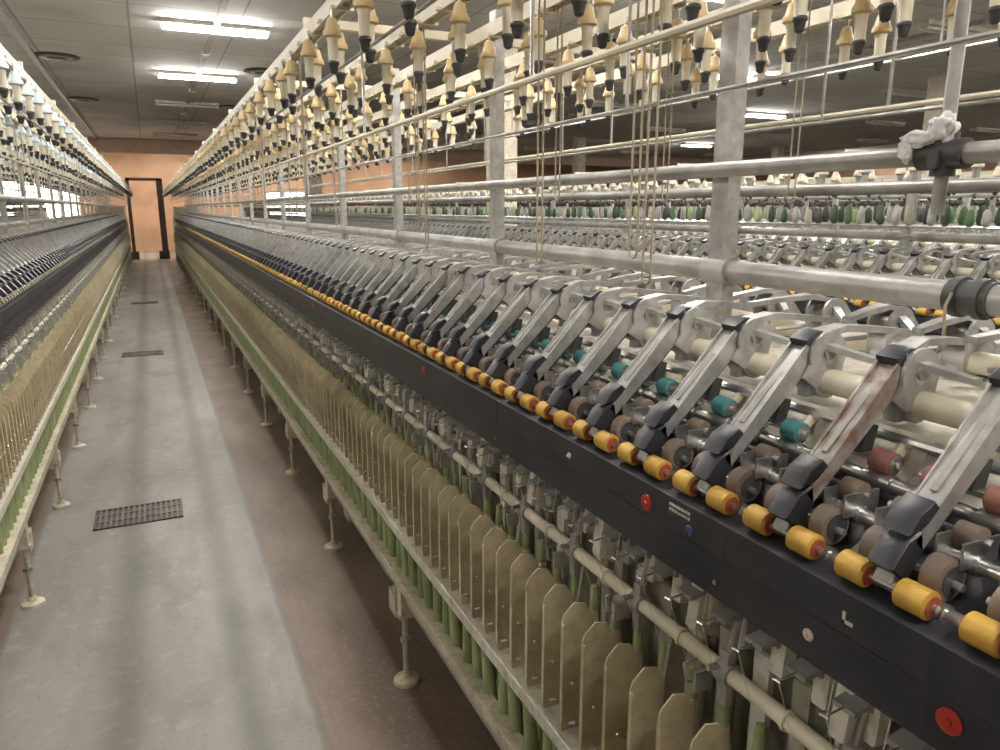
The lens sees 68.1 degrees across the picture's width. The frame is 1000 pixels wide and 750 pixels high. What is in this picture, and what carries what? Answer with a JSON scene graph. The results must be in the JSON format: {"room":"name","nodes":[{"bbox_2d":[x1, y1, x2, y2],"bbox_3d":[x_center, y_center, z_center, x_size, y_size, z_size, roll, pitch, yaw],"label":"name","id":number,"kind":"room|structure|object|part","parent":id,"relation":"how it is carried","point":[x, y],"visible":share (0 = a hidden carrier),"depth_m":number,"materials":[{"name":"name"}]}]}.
{"room":"textile factory","nodes":[
{"label":"textile factory","id":0,"kind":"room"},
{"bbox_2d":[0,251,500,749],"bbox_3d":[3.824,-1.930,16.076,34.500,0.157,36.000,-6,14,-24],"label":"floor","id":1,"kind":"structure","parent":0,"point":[229,623],"depth_m":3.14,"materials":[{"name":"concrete"}]},
{"bbox_2d":[0,201,49,222],"bbox_3d":[-7.900,-1.482,9.613,0.940,1.825,27.914,-6,14,-24],"label":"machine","id":2,"kind":"object","parent":1,"relation":"on","point":[33,213],"visible":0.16,"depth_m":18.53,"materials":[{"name":"beige paint"}]},
{"bbox_2d":[0,44,133,609],"bbox_3d":[-6.014,-1.858,10.428,1.298,2.200,27.910,-6,14,-24],"label":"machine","id":3,"kind":"object","parent":1,"relation":"on","point":[61,278],"visible":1,"depth_m":4.40,"materials":[{"name":"beige paint"}]},
{"bbox_3d":[-5.780,-2.574,10.627,0.464,0.611,21.526,-6,14,-24],"label":"hanging cord","id":4,"kind":"part","parent":3,"relation":"part of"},
{"bbox_2d":[125,178,168,251],"bbox_3d":[-11.110,-4.919,23.328,1.040,2.500,0.200,-6,14,-24],"label":"door frame","id":5,"kind":"structure","parent":1,"relation":"on","point":[159,187],"depth_m":23.24,"materials":[{"name":"paint"}]},
{"bbox_2d":[132,251,169,259],"bbox_3d":[-11.119,-3.821,23.571,1.100,0.250,0.300,-6,14,-24],"label":"threshold","id":6,"kind":"object","parent":1,"relation":"on","point":[163,254],"depth_m":23.56,"materials":[{"name":"paint"}]},
{"bbox_2d":[307,129,323,216],"bbox_3d":[-5.032,-4.864,20.242,0.300,3.750,0.300,-6,14,-24],"label":"concrete column","id":7,"kind":"structure","parent":1,"relation":"on","point":[317,180],"depth_m":20.05,"materials":[{"name":"beige paint"}]},
{"bbox_2d":[486,48,517,225],"bbox_3d":[0.020,-2.471,9.624,0.300,3.750,0.300,-6,14,-24],"label":"concrete column","id":8,"kind":"structure","parent":1,"relation":"on","point":[510,144],"depth_m":9.44,"materials":[{"name":"beige paint"}]},
{"bbox_2d":[571,137,585,207],"bbox_3d":[2.496,-5.632,23.651,0.300,3.750,0.300,-6,14,-24],"label":"concrete column","id":9,"kind":"structure","parent":1,"relation":"on","point":[578,161],"depth_m":23.27,"materials":[{"name":"beige paint"}]},
{"bbox_2d":[162,0,999,749],"bbox_3d":[-4.128,-2.051,11.282,1.298,2.200,27.910,-6,14,-24],"label":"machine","id":10,"kind":"object","parent":1,"relation":"on","point":[620,510],"visible":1,"depth_m":1.49,"materials":[{"name":"beige paint"}]},
{"bbox_3d":[-4.217,-2.676,11.059,0.954,0.602,22.236,-6,14,-24],"label":"hanging cord","id":11,"kind":"part","parent":10,"relation":"part of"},
{"bbox_2d":[242,149,999,375],"bbox_3d":[-2.240,-2.060,12.176,0.940,1.825,27.914,-6,14,-24],"label":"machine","id":12,"kind":"object","parent":1,"relation":"on","point":[912,261],"visible":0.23,"depth_m":3.94,"materials":[{"name":"beige paint"}]},
{"bbox_2d":[324,170,999,255],"bbox_3d":[-0.353,-2.252,13.030,0.940,1.825,27.914,-6,14,-24],"label":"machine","id":13,"kind":"object","parent":1,"relation":"on","point":[966,197],"visible":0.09,"depth_m":6.24,"materials":[{"name":"beige paint"}]},
{"bbox_2d":[373,193,999,233],"bbox_3d":[1.533,-2.445,13.885,0.940,1.825,27.914,-6,14,-24],"label":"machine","id":14,"kind":"object","parent":1,"relation":"on","point":[888,202],"visible":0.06,"depth_m":8.96,"materials":[{"name":"beige paint"}]},
{"bbox_2d":[426,193,999,230],"bbox_3d":[3.420,-2.637,14.739,0.940,1.825,27.914,-6,14,-24],"label":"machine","id":15,"kind":"object","parent":1,"relation":"on","point":[951,202],"visible":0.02,"depth_m":11.44,"materials":[{"name":"beige paint"}]},
{"bbox_2d":[481,193,999,209],"bbox_3d":[5.307,-2.830,15.593,0.940,1.825,27.914,-6,14,-24],"label":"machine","id":16,"kind":"object","parent":1,"relation":"on","point":[977,193],"visible":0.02,"depth_m":14.28,"materials":[{"name":"beige paint"}]},
{"bbox_2d":[535,204,995,207],"bbox_3d":[7.193,-3.022,16.448,0.940,1.825,27.914,-6,14,-24],"label":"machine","id":17,"kind":"object","parent":1,"relation":"on","point":[856,205],"visible":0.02,"depth_m":16.61,"materials":[{"name":"beige paint"}]},
{"bbox_2d":[771,146,784,206],"bbox_3d":[10.025,-6.401,27.060,0.300,3.750,0.300,-6,14,-24],"label":"concrete column","id":18,"kind":"structure","parent":1,"relation":"on","point":[777,151],"depth_m":26.59,"materials":[{"name":"beige paint"}]},
{"bbox_2d":[585,204,999,207],"bbox_3d":[9.080,-3.215,17.302,0.940,1.825,27.914,-6,14,-24],"label":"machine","id":19,"kind":"object","parent":1,"relation":"on","point":[950,204],"visible":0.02,"depth_m":18.71,"materials":[{"name":"beige paint"}]},
{"bbox_2d":[632,205,998,207],"bbox_3d":[10.967,-3.408,18.156,0.940,1.825,27.914,-6,14,-24],"label":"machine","id":20,"kind":"object","parent":1,"relation":"on","point":[823,205],"visible":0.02,"depth_m":19.66,"materials":[{"name":"beige paint"}]},
{"bbox_2d":[918,76,946,206],"bbox_3d":[7.549,-3.240,13.033,0.300,3.750,0.300,-6,14,-24],"label":"concrete column","id":21,"kind":"structure","parent":1,"relation":"on","point":[936,86],"depth_m":12.64,"materials":[{"name":"beige paint"}]},
{"bbox_2d":[1,151,712,251],"bbox_3d":[-3.787,-7.433,31.642,34.500,3.750,0.150,-6,14,-24],"label":"wall","id":22,"kind":"structure","parent":0,"point":[144,202],"depth_m":28.02,"materials":[{"name":"paint"}]},
{"bbox_2d":[0,5,95,138],"bbox_3d":[-6.653,-4.564,10.498,0.080,0.050,36.000,-6,14,-24],"label":"trim","id":23,"kind":"structure","parent":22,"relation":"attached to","point":[4,17],"depth_m":10.96,"materials":[{"name":"grey metal"}]},
{"bbox_2d":[58,192,62,216],"bbox_3d":[-15.578,-6.082,26.214,0.060,1.560,0.055,-6,14,-24],"label":"bar","id":24,"kind":"object","parent":22,"relation":"attached to","point":[58,192],"visible":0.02,"depth_m":26.22,"materials":[{"name":"white paint"}]},
{"bbox_2d":[266,191,303,192],"bbox_3d":[-8.413,-7.252,29.361,1.800,0.060,0.052,-6,14,-24],"label":"rail","id":25,"kind":"object","parent":22,"relation":"attached to","point":[266,191],"visible":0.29,"depth_m":29.34,"materials":[{"name":"white paint"}]},
{"bbox_2d":[367,0,845,142],"bbox_3d":[0.785,-5.324,13.866,0.080,0.050,36.000,-6,14,-24],"label":"trim","id":26,"kind":"structure","parent":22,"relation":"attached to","point":[835,1],"depth_m":9.55,"materials":[{"name":"grey metal"}]},
{"bbox_2d":[742,134,999,157],"bbox_3d":[15.661,-6.842,20.602,0.080,0.050,36.000,-6,14,-24],"label":"trim","id":27,"kind":"structure","parent":22,"relation":"attached to","point":[990,134],"depth_m":26.60,"materials":[{"name":"grey metal"}]},
{"bbox_3d":[-16.395,-5.267,26.010,3.000,0.060,0.052,-6,14,-24],"label":"rail","id":28,"kind":"object","parent":22,"relation":"attached to","visible":0},
{"bbox_2d":[0,182,79,217],"bbox_3d":[-16.400,-6.001,25.856,3.000,1.500,0.020,-6,14,-24],"label":"pane","id":29,"kind":"object","parent":28,"relation":"attached to","point":[12,185],"visible":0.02,"depth_m":26.00,"materials":[{"name":"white glass"}]},
{"bbox_3d":[-8.413,-6.082,29.624,1.800,0.060,0.052,-6,14,-24],"label":"rail","id":30,"kind":"object","parent":22,"relation":"attached to","visible":0},
{"bbox_2d":[266,193,304,215],"bbox_3d":[-8.418,-6.669,29.503,1.800,1.200,0.020,-6,14,-24],"label":"pane","id":31,"kind":"object","parent":30,"relation":"attached to","point":[274,195],"visible":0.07,"depth_m":29.38,"materials":[{"name":"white glass"}]},
{"bbox_2d":[0,0,999,159],"bbox_3d":[3.824,-5.731,15.220,34.500,0.150,36.000,-6,14,-24],"label":"ceiling","id":32,"kind":"structure","parent":0,"point":[121,45],"depth_m":12.13,"materials":[{"name":"paint"}]},
{"bbox_2d":[35,51,80,60],"bbox_3d":[-6.465,-4.634,10.797,0.612,0.046,0.612,-6,14,-24],"label":"air diffuser","id":33,"kind":"object","parent":32,"relation":"attached to","point":[54,56],"depth_m":10.69,"materials":[{"name":"grey metal"}]},
{"bbox_2d":[67,97,98,101],"bbox_3d":[-8.486,-5.591,15.045,0.612,0.046,0.612,-6,14,-24],"label":"air diffuser","id":34,"kind":"object","parent":32,"relation":"attached to","point":[79,99],"depth_m":14.93,"materials":[{"name":"grey metal"}]},
{"bbox_2d":[153,132,197,137],"bbox_3d":[-9.664,-7.141,22.046,1.240,0.100,0.200,-6,14,-24],"label":"fluorescent ceiling light","id":35,"kind":"object","parent":32,"relation":"attached to","point":[154,133],"visible":0.98,"depth_m":21.99,"materials":[{"name":"white paint"}]},
{"bbox_2d":[153,119,206,125],"bbox_3d":[-8.106,-6.404,18.771,1.240,0.100,0.200,-6,14,-24],"label":"fluorescent ceiling light","id":36,"kind":"object","parent":32,"relation":"attached to","point":[156,121],"visible":0.98,"depth_m":18.74,"materials":[{"name":"white paint"}]},
{"bbox_2d":[155,100,218,108],"bbox_3d":[-6.548,-5.666,15.498,1.240,0.100,0.200,-6,14,-24],"label":"fluorescent ceiling light","id":37,"kind":"object","parent":32,"relation":"attached to","point":[157,102],"visible":0.98,"depth_m":15.46,"materials":[{"name":"white paint"}]},
{"bbox_2d":[156,70,237,82],"bbox_3d":[-4.991,-4.928,12.224,1.240,0.100,0.200,-6,14,-24],"label":"fluorescent ceiling light","id":38,"kind":"object","parent":32,"relation":"attached to","point":[160,73],"visible":0.99,"depth_m":12.17,"materials":[{"name":"white paint"}]},
{"bbox_2d":[175,0,229,134],"bbox_3d":[-4.212,-4.578,10.582,0.100,0.059,25.660,-6,14,-24],"label":"cable conduit","id":39,"kind":"object","parent":32,"relation":"attached to","point":[205,54],"visible":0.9,"depth_m":10.47,"materials":[{"name":"grey metal"}]},
{"bbox_2d":[159,17,269,38],"bbox_3d":[-3.433,-4.190,8.950,1.240,0.100,0.200,-6,14,-24],"label":"fluorescent ceiling light","id":40,"kind":"object","parent":32,"relation":"attached to","point":[167,23],"visible":0.99,"depth_m":8.90,"materials":[{"name":"white paint"}]},
{"bbox_2d":[219,105,235,108],"bbox_3d":[-5.855,-5.860,16.236,0.612,0.046,0.612,-6,14,-24],"label":"air diffuser","id":41,"kind":"object","parent":32,"relation":"attached to","point":[221,106],"depth_m":16.01,"materials":[{"name":"grey metal"}]},
{"bbox_2d":[244,67,267,75],"bbox_3d":[-3.834,-4.903,11.988,0.612,0.046,0.612,-6,14,-24],"label":"air diffuser","id":42,"kind":"object","parent":32,"relation":"attached to","point":[256,70],"depth_m":11.80,"materials":[{"name":"grey metal"}]},
{"bbox_2d":[7,136,713,167],"bbox_3d":[-2.218,-8.300,27.983,34.500,0.450,0.300,-6,14,-24],"label":"beam","id":43,"kind":"structure","parent":32,"relation":"attached to","point":[102,144],"depth_m":27.80,"materials":[{"name":"paint"}]},
{"bbox_2d":[422,143,449,146],"bbox_3d":[-2.226,-7.900,25.413,1.240,0.100,0.200,-6,14,-24],"label":"fluorescent ceiling light","id":44,"kind":"object","parent":32,"relation":"attached to","point":[431,144],"visible":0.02,"depth_m":25.40,"materials":[{"name":"white paint"}]},
{"bbox_2d":[457,133,466,136],"bbox_3d":[-1.100,-7.005,21.441,0.575,0.100,0.921,-6,14,-24],"label":"fluorescent ceiling light","id":45,"kind":"object","parent":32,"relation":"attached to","point":[465,135],"depth_m":21.87,"materials":[{"name":"white paint"}]},
{"bbox_2d":[477,48,482,57],"bbox_3d":[-0.261,-4.452,10.113,0.202,0.100,0.569,-6,14,-24],"label":"fluorescent ceiling light","id":46,"kind":"object","parent":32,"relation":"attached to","point":[480,51],"depth_m":10.40,"materials":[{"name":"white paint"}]},
{"bbox_2d":[475,133,485,137],"bbox_3d":[-0.604,-7.043,21.611,0.695,0.100,1.107,-6,14,-24],"label":"fluorescent ceiling light","id":47,"kind":"object","parent":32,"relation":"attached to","point":[476,134],"depth_m":22.11,"materials":[{"name":"white paint"}]},
{"bbox_2d":[527,120,549,125],"bbox_3d":[0.889,-6.425,18.866,1.240,0.100,0.200,-6,14,-24],"label":"fluorescent ceiling light","id":48,"kind":"object","parent":32,"relation":"attached to","point":[533,122],"visible":0.17,"depth_m":18.77,"materials":[{"name":"white paint"}]},
{"bbox_2d":[524,147,554,150],"bbox_3d":[1.492,-8.280,27.098,1.240,0.100,0.200,-6,14,-24],"label":"fluorescent ceiling light","id":49,"kind":"object","parent":32,"relation":"attached to","point":[525,148],"visible":0.78,"depth_m":26.98,"materials":[{"name":"white paint"}]},
{"bbox_2d":[545,55,560,64],"bbox_3d":[0.777,-4.560,10.590,0.303,0.100,0.603,-6,14,-24],"label":"fluorescent ceiling light","id":50,"kind":"object","parent":32,"relation":"attached to","point":[550,60],"depth_m":10.78,"materials":[{"name":"white paint"}]},
{"bbox_2d":[592,100,604,106],"bbox_3d":[2.007,-5.558,15.022,0.660,0.100,0.778,-6,14,-24],"label":"fluorescent ceiling light","id":51,"kind":"object","parent":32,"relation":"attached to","point":[596,103],"depth_m":15.34,"materials":[{"name":"white paint"}]},
{"bbox_2d":[586,138,612,142],"bbox_3d":[3.050,-7.542,23.823,1.240,0.100,0.200,-6,14,-24],"label":"fluorescent ceiling light","id":52,"kind":"object","parent":32,"relation":"attached to","point":[587,139],"visible":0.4,"depth_m":23.80,"materials":[{"name":"white paint"}]},
{"bbox_2d":[613,102,638,107],"bbox_3d":[2.460,-5.602,15.216,0.655,0.100,0.728,-6,14,-24],"label":"fluorescent ceiling light","id":53,"kind":"object","parent":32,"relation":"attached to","point":[615,104],"depth_m":15.60,"materials":[{"name":"white paint"}]},
{"bbox_2d":[619,150,645,153],"bbox_3d":[5.211,-8.659,28.782,1.240,0.100,0.200,-6,14,-24],"label":"fluorescent ceiling light","id":54,"kind":"object","parent":32,"relation":"attached to","point":[621,151],"visible":0.69,"depth_m":28.69,"materials":[{"name":"white paint"}]},
{"bbox_2d":[645,127,685,132],"bbox_3d":[4.608,-6.804,20.550,1.240,0.100,0.200,-6,14,-24],"label":"fluorescent ceiling light","id":55,"kind":"object","parent":32,"relation":"attached to","point":[660,129],"visible":0.71,"depth_m":20.51,"materials":[{"name":"white paint"}]},
{"bbox_2d":[680,143,712,146],"bbox_3d":[6.769,-7.921,25.508,1.240,0.100,0.200,-6,14,-24],"label":"fluorescent ceiling light","id":56,"kind":"object","parent":32,"relation":"attached to","point":[681,144],"visible":1,"depth_m":25.43,"materials":[{"name":"white paint"}]},
{"bbox_2d":[437,18,988,144],"bbox_3d":[3.226,-5.337,13.950,0.100,0.059,25.660,-6,14,-24],"label":"cable conduit","id":57,"kind":"object","parent":32,"relation":"attached to","point":[983,21],"visible":0.48,"depth_m":10.93,"materials":[{"name":"white metal"}]},
{"bbox_2d":[709,74,772,81],"bbox_3d":[4.005,-4.949,12.318,1.240,0.100,0.200,-6,14,-24],"label":"fluorescent ceiling light","id":58,"kind":"object","parent":32,"relation":"attached to","point":[752,77],"visible":0.09,"depth_m":12.32,"materials":[{"name":"white paint"}]},
{"bbox_2d":[745,111,786,118],"bbox_3d":[6.166,-6.066,17.276,1.240,0.100,0.200,-6,14,-24],"label":"fluorescent ceiling light","id":59,"kind":"object","parent":32,"relation":"attached to","point":[748,113],"visible":0.79,"depth_m":17.20,"materials":[{"name":"white paint"}]},
{"bbox_2d":[759,133,794,138],"bbox_3d":[8.327,-7.184,22.234,1.240,0.100,0.200,-6,14,-24],"label":"fluorescent ceiling light","id":60,"kind":"object","parent":32,"relation":"attached to","point":[771,135],"visible":0.97,"depth_m":22.13,"materials":[{"name":"white paint"}]},
{"bbox_2d":[771,147,799,150],"bbox_3d":[10.488,-8.301,27.192,1.240,0.100,0.200,-6,14,-24],"label":"fluorescent ceiling light","id":61,"kind":"object","parent":32,"relation":"attached to","point":[785,148],"visible":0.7,"depth_m":27.25,"materials":[{"name":"white paint"}]},
{"bbox_2d":[856,138,888,142],"bbox_3d":[12.046,-7.563,23.918,1.240,0.100,0.200,-6,14,-24],"label":"fluorescent ceiling light","id":62,"kind":"object","parent":32,"relation":"attached to","point":[861,139],"visible":1,"depth_m":23.82,"materials":[{"name":"white paint"}]},
{"bbox_2d":[865,120,905,126],"bbox_3d":[9.885,-6.446,18.960,1.240,0.100,0.200,-6,14,-24],"label":"fluorescent ceiling light","id":63,"kind":"object","parent":32,"relation":"attached to","point":[868,122],"visible":1,"depth_m":18.86,"materials":[{"name":"white paint"}]},
{"bbox_2d":[881,88,926,98],"bbox_3d":[7.724,-5.329,14.002,1.240,0.100,0.200,-6,14,-24],"label":"fluorescent ceiling light","id":64,"kind":"object","parent":32,"relation":"attached to","point":[895,91],"visible":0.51,"depth_m":13.89,"materials":[{"name":"white paint"}]},
{"bbox_2d":[913,19,947,34],"bbox_3d":[5.126,-4.126,8.665,0.906,0.100,0.453,-6,14,-24],"label":"fluorescent ceiling light","id":65,"kind":"object","parent":32,"relation":"attached to","point":[931,24],"depth_m":8.82,"materials":[{"name":"white paint"}]},
{"bbox_2d":[968,26,995,34],"bbox_3d":[5.655,-4.163,8.830,0.391,0.100,0.311,-6,14,-24],"label":"fluorescent ceiling light","id":66,"kind":"object","parent":32,"relation":"attached to","point":[971,30],"depth_m":9.09,"materials":[{"name":"white paint"}]},
{"bbox_2d":[970,127,999,132],"bbox_3d":[13.604,-6.825,20.644,1.240,0.100,0.200,-6,14,-24],"label":"fluorescent ceiling light","id":67,"kind":"object","parent":32,"relation":"attached to","point":[974,129],"visible":1,"depth_m":20.51,"materials":[{"name":"white paint"}]},
{"bbox_2d":[744,163,999,207],"bbox_3d":[19.538,-5.433,22.764,0.150,3.750,36.000,-6,14,-24],"label":"wall","id":68,"kind":"structure","parent":0,"point":[988,166],"depth_m":30.62,"materials":[{"name":"paint"}]}
]}

